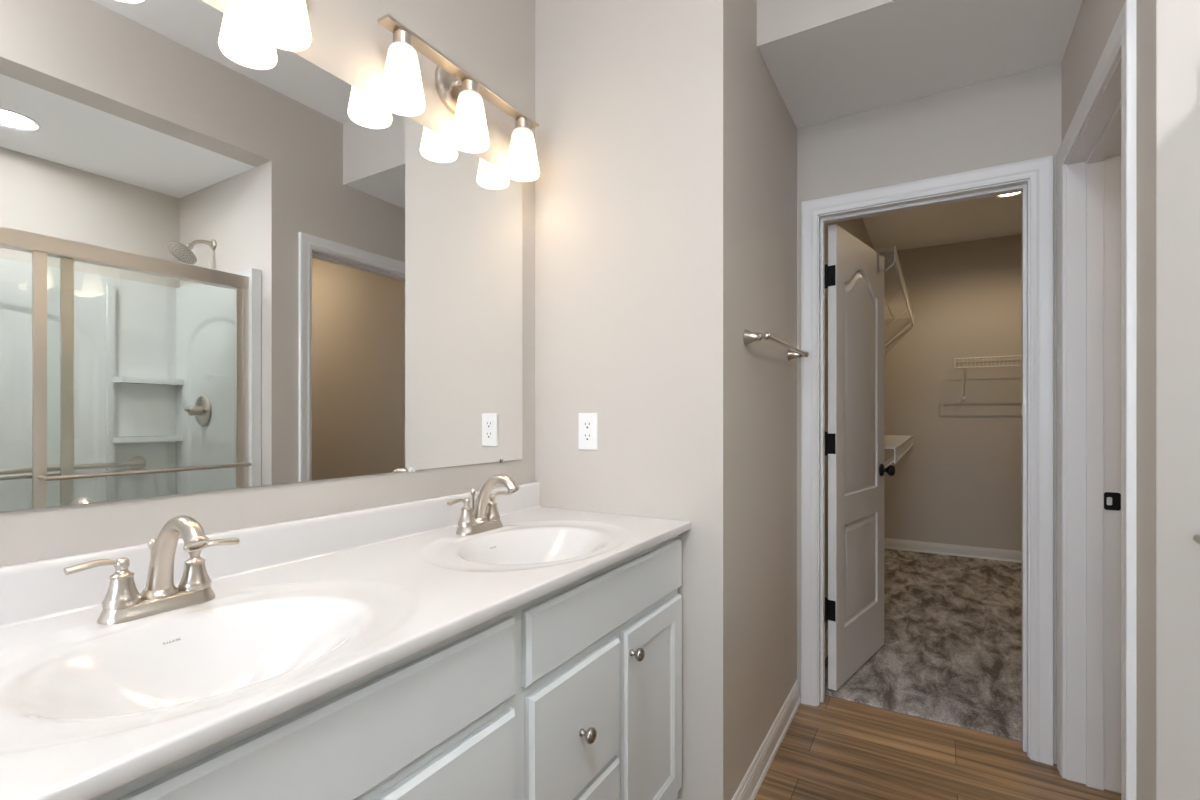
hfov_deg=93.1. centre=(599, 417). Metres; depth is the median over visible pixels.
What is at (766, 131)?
wall
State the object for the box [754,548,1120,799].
floor
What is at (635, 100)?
wall
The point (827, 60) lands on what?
ceiling
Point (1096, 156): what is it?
door
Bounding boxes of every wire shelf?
[877,246,913,345]
[884,435,913,467]
[954,355,1021,399]
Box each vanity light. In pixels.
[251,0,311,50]
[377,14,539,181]
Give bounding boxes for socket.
[393,30,412,46]
[462,79,478,92]
[515,117,529,128]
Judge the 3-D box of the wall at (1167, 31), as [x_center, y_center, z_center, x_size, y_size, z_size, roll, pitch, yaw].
[0.344,-0.170,-0.266,0.136,2.740,5.096,0,0,31]
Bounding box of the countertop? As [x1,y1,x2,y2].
[0,482,689,799]
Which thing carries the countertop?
on the vanity cabinet
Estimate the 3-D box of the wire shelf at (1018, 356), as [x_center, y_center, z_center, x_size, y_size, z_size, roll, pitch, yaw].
[3.745,-0.315,4.306,1.808,0.330,0.306,0,0,31]
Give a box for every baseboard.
[732,679,800,799]
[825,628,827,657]
[884,538,1021,562]
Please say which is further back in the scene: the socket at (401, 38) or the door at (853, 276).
the door at (853, 276)
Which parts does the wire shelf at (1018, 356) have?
rail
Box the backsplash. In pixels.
[0,482,540,628]
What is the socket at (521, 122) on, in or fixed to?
attached to the vanity light at (401, 93)
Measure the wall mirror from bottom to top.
0.907 m
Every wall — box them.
[0,0,534,566]
[535,0,735,799]
[736,0,873,790]
[797,62,1061,763]
[880,234,1021,550]
[1062,0,1199,799]
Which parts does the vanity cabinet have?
drawer, drawer, knob, drawer, knob, cabinet door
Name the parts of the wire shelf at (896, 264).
rail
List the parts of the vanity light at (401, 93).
lamp shade, bar arm, lamp shade, lamp shade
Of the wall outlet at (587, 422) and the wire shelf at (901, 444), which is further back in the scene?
the wire shelf at (901, 444)
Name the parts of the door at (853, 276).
knob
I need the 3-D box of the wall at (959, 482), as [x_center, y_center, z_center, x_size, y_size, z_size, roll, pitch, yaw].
[3.599,-0.150,4.642,2.670,2.700,0.120,0,0,31]
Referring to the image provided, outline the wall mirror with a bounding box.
[0,0,521,511]
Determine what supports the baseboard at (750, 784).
attached to the wall at (766, 131)
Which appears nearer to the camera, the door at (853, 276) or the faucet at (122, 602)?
the faucet at (122, 602)
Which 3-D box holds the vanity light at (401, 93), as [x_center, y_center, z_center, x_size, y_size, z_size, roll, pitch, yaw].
[-0.361,-0.865,1.562,0.118,0.242,0.574,0,0,31]
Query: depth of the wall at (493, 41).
1.37 m
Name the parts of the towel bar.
post, post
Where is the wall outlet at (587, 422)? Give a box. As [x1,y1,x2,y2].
[578,413,597,449]
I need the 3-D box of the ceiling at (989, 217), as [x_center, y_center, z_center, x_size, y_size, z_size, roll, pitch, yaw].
[2.791,-1.550,3.284,2.670,0.100,3.280,0,0,31]
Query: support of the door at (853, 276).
in the wall at (1017, 117)
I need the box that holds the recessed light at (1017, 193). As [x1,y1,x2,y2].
[995,192,1021,197]
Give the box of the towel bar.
[743,329,808,361]
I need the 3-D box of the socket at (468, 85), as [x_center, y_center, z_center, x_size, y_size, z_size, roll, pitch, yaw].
[-0.355,-0.897,1.558,0.049,0.037,0.049,0,0,31]
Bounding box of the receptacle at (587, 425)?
[583,421,591,441]
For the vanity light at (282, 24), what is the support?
attached to the wall at (493, 41)
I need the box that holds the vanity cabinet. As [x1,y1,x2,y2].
[94,535,681,799]
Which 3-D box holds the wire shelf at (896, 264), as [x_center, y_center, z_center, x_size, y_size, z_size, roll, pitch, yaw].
[2.027,-0.725,4.077,0.306,0.330,2.428,0,0,31]
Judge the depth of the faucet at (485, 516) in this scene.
1.49 m
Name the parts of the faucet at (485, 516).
lever, handle, lift rod, plate, handle, spout, lever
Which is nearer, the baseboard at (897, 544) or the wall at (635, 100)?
the wall at (635, 100)
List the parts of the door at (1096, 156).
strike plate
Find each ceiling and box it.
[757,0,1082,128]
[862,193,1021,252]
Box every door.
[801,155,1052,765]
[1057,0,1135,799]
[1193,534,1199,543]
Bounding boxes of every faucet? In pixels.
[64,515,239,623]
[447,474,519,534]
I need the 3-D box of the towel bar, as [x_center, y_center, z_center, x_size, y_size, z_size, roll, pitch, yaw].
[0.637,-0.247,2.001,0.076,0.051,0.641,0,0,31]
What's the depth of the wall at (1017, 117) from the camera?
2.16 m
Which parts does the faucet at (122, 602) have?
lever, handle, lift rod, plate, spout, handle, lever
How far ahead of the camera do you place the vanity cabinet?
0.98 m
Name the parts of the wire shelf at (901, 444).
rail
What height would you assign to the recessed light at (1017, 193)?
0.008 m

